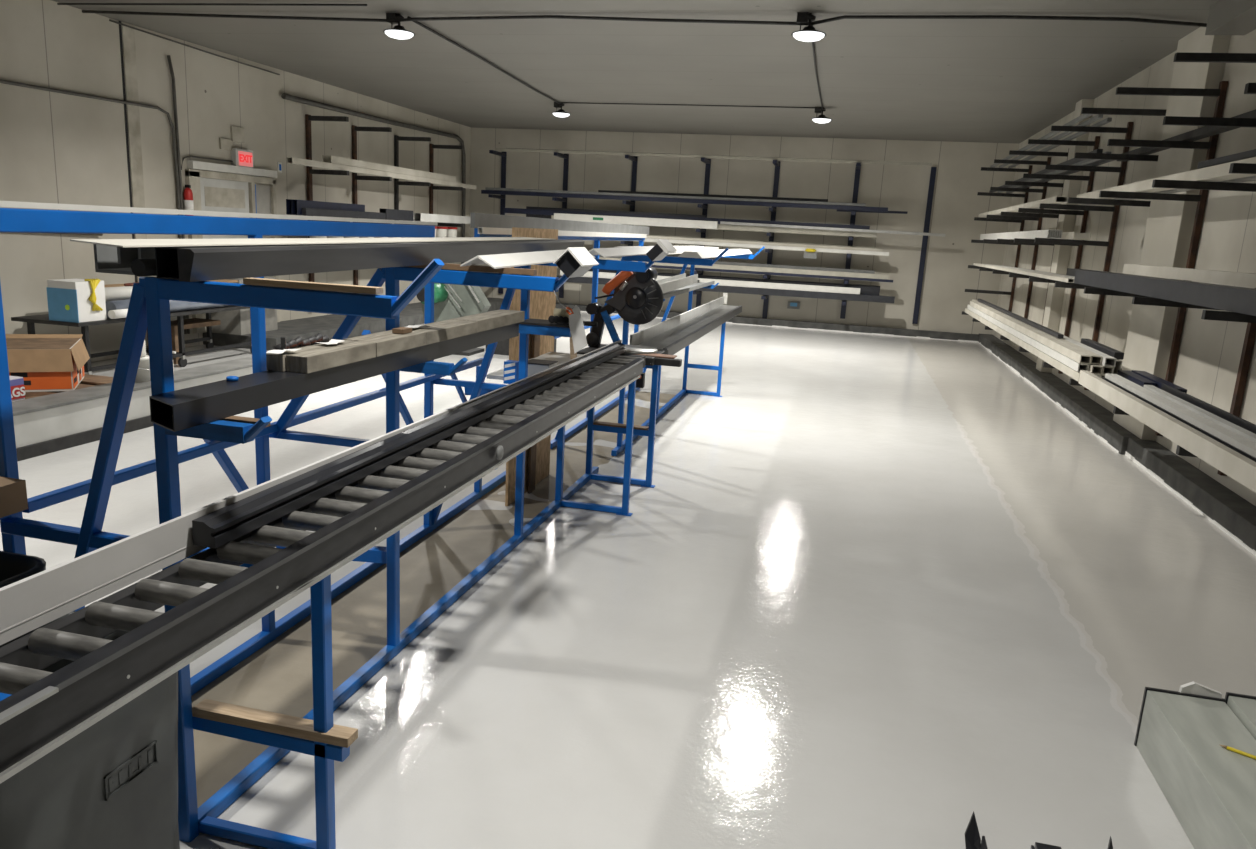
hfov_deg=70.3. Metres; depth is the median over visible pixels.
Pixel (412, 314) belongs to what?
baseboard
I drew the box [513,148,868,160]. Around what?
tube
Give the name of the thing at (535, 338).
batten
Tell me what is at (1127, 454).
trim
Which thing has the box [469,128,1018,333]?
wall
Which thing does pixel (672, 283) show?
trough
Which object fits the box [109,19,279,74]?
conduit
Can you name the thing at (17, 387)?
box
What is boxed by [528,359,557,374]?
carton
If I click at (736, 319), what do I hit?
baseboard
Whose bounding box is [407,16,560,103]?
conduit
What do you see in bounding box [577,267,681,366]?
saw
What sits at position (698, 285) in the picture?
trough
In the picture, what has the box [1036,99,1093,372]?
trim
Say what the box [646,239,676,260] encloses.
tube
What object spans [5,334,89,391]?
carton
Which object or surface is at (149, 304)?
stand
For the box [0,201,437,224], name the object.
tube
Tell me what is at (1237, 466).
metal beam
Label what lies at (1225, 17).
trim
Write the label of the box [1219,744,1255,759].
pencil
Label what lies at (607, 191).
tube
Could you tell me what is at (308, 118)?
post
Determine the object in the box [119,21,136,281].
trim
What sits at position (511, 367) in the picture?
striped box
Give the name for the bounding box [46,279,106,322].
box
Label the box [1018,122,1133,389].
post
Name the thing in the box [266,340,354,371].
plank
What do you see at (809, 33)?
ceiling lamp
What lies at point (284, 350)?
scrap
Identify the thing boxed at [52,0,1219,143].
ceiling
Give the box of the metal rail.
[0,340,621,644]
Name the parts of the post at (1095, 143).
arm, arm, arm, arm, arm, arm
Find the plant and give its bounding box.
[965,811,1060,848]
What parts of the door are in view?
panel, rail, panel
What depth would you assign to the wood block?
3.68 m
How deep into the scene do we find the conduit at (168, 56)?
12.34 m
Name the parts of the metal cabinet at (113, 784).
label frame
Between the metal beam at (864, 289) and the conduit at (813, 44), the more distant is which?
the metal beam at (864, 289)
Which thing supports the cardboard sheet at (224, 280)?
on the roll
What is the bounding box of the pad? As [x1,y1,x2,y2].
[131,259,155,276]
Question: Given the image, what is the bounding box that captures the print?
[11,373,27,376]
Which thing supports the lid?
on the metal beam at (177, 410)
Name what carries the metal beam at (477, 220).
on the stand at (620, 399)
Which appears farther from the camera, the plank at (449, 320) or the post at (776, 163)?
the post at (776, 163)
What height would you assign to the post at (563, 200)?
3.400 m
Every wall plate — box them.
[219,138,231,150]
[231,126,244,142]
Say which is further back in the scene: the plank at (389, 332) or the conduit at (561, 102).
the conduit at (561, 102)
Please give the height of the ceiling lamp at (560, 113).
0.259 m
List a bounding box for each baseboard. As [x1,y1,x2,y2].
[203,297,502,350]
[555,303,978,340]
[978,334,1255,550]
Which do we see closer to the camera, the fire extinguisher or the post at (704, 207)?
the fire extinguisher
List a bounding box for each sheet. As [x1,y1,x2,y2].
[70,237,555,246]
[104,279,237,286]
[569,305,586,353]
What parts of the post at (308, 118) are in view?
arm, arm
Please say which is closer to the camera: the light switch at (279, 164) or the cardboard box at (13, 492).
the cardboard box at (13, 492)
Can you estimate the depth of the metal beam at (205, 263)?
3.01 m
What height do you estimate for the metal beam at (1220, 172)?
0.090 m
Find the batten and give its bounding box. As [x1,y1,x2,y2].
[527,334,539,493]
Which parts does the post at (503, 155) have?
arm, arm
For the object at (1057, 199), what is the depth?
12.68 m
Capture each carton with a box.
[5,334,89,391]
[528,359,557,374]
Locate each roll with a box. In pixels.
[104,282,138,301]
[106,299,233,317]
[108,309,127,318]
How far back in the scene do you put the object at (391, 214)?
17.38 m
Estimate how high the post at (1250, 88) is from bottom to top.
3.360 m
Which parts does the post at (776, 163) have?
arm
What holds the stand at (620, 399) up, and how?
on the floor
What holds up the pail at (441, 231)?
on the wall shelf
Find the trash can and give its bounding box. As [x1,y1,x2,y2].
[0,551,45,587]
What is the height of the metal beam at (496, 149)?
0.065 m
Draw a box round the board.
[505,227,557,505]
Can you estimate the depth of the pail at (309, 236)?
14.95 m
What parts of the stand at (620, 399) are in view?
rail, rail, leg, post, floor rail, post, floor rail, leg, leg, arm, leg, arm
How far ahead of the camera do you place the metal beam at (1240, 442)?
6.49 m
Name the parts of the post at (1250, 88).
arm, arm, arm, arm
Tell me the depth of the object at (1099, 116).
12.24 m
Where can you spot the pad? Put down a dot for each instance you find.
(139, 267)
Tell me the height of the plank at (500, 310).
0.056 m
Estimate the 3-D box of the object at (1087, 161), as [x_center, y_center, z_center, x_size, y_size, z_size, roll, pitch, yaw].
[6.351,-3.809,13.788,0.060,0.050,7.850,6,13,13]
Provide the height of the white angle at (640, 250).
0.073 m
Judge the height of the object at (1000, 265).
0.045 m
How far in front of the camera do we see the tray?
6.59 m
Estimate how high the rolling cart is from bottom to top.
0.699 m
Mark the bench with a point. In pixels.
(45, 424)
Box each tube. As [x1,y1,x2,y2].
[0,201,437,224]
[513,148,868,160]
[553,247,598,277]
[598,190,827,201]
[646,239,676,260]
[720,221,945,236]
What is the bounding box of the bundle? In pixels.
[85,278,102,310]
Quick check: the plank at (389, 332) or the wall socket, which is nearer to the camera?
the plank at (389, 332)
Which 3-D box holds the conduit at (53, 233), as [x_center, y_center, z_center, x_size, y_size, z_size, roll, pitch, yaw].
[-7.312,-1.948,8.586,0.040,0.220,5.601,6,13,13]
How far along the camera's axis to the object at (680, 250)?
9.59 m
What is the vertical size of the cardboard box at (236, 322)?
0.810 m
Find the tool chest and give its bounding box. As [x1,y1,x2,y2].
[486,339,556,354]
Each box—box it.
[0,476,27,517]
[9,376,24,401]
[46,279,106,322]
[503,360,518,383]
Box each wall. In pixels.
[0,0,470,361]
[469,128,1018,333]
[992,29,1255,505]
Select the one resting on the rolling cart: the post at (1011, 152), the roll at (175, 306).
the roll at (175, 306)
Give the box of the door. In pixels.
[185,160,279,332]
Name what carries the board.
on the floor
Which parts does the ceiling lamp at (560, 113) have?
lamp shade, lamp glass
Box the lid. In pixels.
[226,376,238,380]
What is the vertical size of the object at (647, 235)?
0.160 m
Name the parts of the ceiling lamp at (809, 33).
lamp shade, lamp glass, stem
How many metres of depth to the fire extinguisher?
12.57 m
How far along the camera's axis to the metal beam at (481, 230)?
8.12 m
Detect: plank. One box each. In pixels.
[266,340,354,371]
[286,341,375,373]
[343,330,396,340]
[361,331,425,356]
[412,319,461,329]
[412,321,476,344]
[452,309,509,319]
[462,310,524,332]
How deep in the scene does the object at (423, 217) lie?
18.84 m
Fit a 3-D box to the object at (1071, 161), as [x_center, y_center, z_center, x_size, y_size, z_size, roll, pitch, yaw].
[6.176,-3.800,13.703,0.060,0.050,8.100,6,13,13]
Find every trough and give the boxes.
[656,273,697,292]
[663,280,713,298]
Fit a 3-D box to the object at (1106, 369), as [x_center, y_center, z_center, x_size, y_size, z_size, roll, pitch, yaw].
[5.835,-1.430,13.209,0.098,0.082,9.320,6,13,13]
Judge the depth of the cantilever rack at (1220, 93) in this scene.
8.49 m
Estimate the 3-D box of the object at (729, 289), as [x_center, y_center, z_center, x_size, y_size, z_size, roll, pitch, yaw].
[2.045,-3.082,20.246,7.720,0.170,0.120,6,13,13]
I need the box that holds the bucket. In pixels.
[135,355,149,381]
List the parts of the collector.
motor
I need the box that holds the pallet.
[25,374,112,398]
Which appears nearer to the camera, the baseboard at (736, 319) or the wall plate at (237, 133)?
the wall plate at (237, 133)
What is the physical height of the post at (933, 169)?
3.400 m
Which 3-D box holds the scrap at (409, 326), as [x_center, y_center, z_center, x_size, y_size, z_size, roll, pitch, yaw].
[-0.923,-0.428,3.886,0.083,0.010,0.120,6,13,13]
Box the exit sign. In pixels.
[231,148,253,167]
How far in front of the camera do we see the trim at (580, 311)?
20.40 m
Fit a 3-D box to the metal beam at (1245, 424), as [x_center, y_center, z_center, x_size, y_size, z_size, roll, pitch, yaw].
[4.192,0.111,5.906,0.020,0.170,4.000,6,13,13]
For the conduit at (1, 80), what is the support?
attached to the wall at (59, 148)
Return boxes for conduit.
[0,79,186,333]
[53,233,102,235]
[57,3,366,5]
[82,10,1206,26]
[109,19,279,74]
[167,55,189,333]
[181,155,232,169]
[281,93,465,270]
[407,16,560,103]
[561,102,820,108]
[811,21,822,108]
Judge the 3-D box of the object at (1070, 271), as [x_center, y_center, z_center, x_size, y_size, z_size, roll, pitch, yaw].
[4.851,-1.173,7.739,0.180,0.130,8.300,6,13,13]
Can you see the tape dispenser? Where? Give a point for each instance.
(559, 315)
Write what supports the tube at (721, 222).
on the post at (858, 165)
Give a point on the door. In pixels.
(218, 191)
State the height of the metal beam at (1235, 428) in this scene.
0.140 m
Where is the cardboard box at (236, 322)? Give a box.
[211,277,277,334]
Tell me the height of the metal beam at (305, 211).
0.120 m
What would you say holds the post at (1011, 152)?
attached to the wall at (1209, 353)
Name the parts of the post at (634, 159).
arm, arm, arm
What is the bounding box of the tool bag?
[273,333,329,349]
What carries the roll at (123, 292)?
on the roll at (175, 306)
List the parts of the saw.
tilt knob, link rod, handle, board, miter arm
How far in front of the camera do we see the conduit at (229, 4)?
9.90 m
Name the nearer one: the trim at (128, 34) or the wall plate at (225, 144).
the trim at (128, 34)
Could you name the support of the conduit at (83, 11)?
attached to the ceiling
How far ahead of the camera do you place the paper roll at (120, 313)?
10.11 m
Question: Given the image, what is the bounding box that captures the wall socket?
[787,301,799,308]
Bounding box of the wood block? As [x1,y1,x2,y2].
[392,327,411,333]
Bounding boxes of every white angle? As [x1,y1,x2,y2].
[460,249,594,268]
[588,246,675,257]
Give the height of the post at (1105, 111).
3.360 m
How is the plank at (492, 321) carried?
on the metal beam at (177, 410)
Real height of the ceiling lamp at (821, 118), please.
0.259 m
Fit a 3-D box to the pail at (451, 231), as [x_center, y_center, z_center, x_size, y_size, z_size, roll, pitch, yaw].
[-3.988,-4.193,20.010,0.320,0.470,0.320,6,13,13]
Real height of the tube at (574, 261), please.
0.120 m
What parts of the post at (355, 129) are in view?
arm, arm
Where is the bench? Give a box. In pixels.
[12,353,267,461]
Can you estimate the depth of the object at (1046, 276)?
11.98 m
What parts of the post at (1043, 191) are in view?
arm, arm, arm, arm, arm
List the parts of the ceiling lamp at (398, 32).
lamp shade, stem, lamp glass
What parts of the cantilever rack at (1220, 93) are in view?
arm, arm, arm, arm, arm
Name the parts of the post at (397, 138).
arm, arm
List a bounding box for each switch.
[277,162,281,172]
[636,373,644,387]
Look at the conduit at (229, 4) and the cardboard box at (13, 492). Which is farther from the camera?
the conduit at (229, 4)
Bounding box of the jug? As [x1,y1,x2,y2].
[141,340,145,356]
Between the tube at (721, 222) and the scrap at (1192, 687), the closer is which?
the scrap at (1192, 687)
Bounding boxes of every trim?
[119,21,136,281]
[121,22,147,353]
[580,311,977,341]
[978,342,1255,555]
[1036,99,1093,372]
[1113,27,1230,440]
[1205,0,1255,34]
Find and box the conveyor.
[0,354,650,783]
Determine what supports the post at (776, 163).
attached to the wall at (959, 178)
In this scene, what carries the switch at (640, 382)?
attached to the conveyor
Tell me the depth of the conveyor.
2.27 m
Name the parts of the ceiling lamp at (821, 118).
lamp shade, lamp glass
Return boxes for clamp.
[804,248,816,258]
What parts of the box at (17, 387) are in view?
blue panel, red panel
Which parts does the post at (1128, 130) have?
arm, arm, arm, arm, arm, arm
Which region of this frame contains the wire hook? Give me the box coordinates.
[554,290,573,314]
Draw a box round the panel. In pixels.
[1134,687,1255,848]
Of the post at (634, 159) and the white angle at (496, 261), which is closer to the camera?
the white angle at (496, 261)
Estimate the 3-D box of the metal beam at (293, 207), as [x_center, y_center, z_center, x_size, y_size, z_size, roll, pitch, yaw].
[-5.079,-3.642,15.110,0.200,0.240,2.060,6,13,13]
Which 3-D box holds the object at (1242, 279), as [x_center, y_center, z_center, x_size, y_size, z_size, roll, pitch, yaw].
[4.332,-1.020,6.271,0.180,0.090,5.200,6,13,13]
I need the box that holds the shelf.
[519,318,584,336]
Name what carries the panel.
on the floor
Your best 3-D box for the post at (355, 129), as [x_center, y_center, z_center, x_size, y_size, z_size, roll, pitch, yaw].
[-4.842,-3.905,16.899,0.770,3.340,0.095,6,13,13]
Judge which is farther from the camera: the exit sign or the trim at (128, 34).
the exit sign
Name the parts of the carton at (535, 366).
box lid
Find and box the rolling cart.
[11,306,251,374]
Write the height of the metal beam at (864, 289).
0.370 m
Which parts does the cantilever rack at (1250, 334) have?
arm, arm, arm, arm, arm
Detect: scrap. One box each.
[266,349,299,353]
[315,339,343,344]
[407,325,430,327]
[1179,681,1221,698]
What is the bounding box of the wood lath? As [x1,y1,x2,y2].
[570,336,576,359]
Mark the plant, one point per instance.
(973, 840)
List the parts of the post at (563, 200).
arm, arm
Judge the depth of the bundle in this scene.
9.85 m
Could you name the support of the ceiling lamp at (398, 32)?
hanging from the ceiling
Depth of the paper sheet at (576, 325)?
5.16 m
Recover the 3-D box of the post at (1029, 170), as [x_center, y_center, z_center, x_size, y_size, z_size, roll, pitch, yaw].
[7.239,-3.390,17.618,0.920,3.360,0.065,6,13,13]
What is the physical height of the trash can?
0.920 m
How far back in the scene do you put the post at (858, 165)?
19.82 m
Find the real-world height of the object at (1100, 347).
0.070 m
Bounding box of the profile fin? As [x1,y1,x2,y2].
[1107,836,1112,848]
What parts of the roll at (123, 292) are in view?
cable coil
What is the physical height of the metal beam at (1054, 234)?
0.110 m
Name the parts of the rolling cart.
leg, leg, frame, leg, leg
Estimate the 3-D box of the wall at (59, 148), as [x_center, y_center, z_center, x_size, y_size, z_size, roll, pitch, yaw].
[-7.017,-2.721,10.193,0.200,4.240,25.500,6,13,13]
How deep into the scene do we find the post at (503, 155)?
21.63 m
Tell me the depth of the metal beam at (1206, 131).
8.15 m
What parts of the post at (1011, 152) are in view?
arm, arm, arm, arm, arm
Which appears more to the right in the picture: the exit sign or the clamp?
the clamp
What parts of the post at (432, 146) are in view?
arm, arm, arm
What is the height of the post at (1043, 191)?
3.360 m
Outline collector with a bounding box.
[417,283,490,355]
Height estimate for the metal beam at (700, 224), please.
0.175 m
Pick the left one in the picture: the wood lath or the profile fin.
the wood lath
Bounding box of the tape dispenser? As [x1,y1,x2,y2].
[548,308,568,323]
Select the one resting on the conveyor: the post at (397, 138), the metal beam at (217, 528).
the metal beam at (217, 528)
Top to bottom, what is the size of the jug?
0.250 m
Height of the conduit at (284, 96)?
3.715 m
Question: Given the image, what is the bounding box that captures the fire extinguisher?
[183,185,193,215]
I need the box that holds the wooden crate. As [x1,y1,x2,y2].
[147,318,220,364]
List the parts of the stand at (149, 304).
bracket plate, post, leg, arm, rail, wood strip, tray arm, rail, post, arm, wood strip, wood strip, leg, leg, floor rail, floor rail, arm, post, arm, wood strip, leg, post, leg, leg, arm, wood strip, leg, leg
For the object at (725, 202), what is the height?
0.105 m
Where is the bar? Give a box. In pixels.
[837,210,907,213]
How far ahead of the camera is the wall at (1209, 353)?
10.26 m
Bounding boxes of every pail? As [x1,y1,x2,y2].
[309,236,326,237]
[436,226,447,236]
[444,226,457,236]
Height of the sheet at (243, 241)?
0.036 m
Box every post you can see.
[305,114,348,281]
[352,125,391,284]
[394,135,430,224]
[429,144,463,226]
[488,150,506,293]
[552,152,568,297]
[620,155,637,245]
[693,157,710,306]
[761,160,780,318]
[840,163,860,318]
[912,167,936,323]
[962,165,1032,314]
[972,157,1050,346]
[985,149,1068,329]
[1000,136,1099,373]
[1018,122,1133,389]
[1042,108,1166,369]
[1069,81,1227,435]
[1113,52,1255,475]
[1176,83,1255,456]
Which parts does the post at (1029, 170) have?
arm, arm, arm, arm, arm, arm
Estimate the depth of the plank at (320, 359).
3.11 m
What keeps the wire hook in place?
hanging from the stand at (149, 304)
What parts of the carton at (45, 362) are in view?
orange panel, orange panel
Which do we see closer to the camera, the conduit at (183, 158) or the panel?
the panel
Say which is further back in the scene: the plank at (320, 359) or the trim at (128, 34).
the trim at (128, 34)
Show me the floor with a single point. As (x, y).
(867, 591)
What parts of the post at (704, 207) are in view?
arm, arm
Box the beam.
[1225,692,1255,739]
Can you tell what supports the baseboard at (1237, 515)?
attached to the wall at (1209, 353)
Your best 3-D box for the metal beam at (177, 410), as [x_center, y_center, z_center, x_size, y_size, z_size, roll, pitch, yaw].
[-0.978,-0.276,3.668,0.137,0.074,2.620,6,13,13]
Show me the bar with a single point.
(897, 212)
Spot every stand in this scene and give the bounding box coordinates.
[0,208,658,848]
[474,228,764,455]
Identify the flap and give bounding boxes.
[6,338,79,348]
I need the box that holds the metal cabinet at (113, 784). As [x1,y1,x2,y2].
[0,611,179,848]
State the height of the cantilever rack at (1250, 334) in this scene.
3.360 m
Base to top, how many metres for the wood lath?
0.364 m
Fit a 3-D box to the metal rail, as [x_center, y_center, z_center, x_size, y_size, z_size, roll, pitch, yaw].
[-0.821,-0.004,3.884,0.015,0.122,6.400,6,13,13]
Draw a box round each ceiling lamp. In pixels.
[383,13,414,39]
[552,102,570,116]
[791,12,825,41]
[811,107,831,122]
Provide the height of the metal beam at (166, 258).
0.120 m
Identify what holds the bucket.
on the bench
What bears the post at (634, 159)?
attached to the wall at (959, 178)
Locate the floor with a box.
[0,307,1255,848]
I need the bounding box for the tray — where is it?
[486,352,581,379]
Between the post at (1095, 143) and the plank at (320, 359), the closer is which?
the plank at (320, 359)

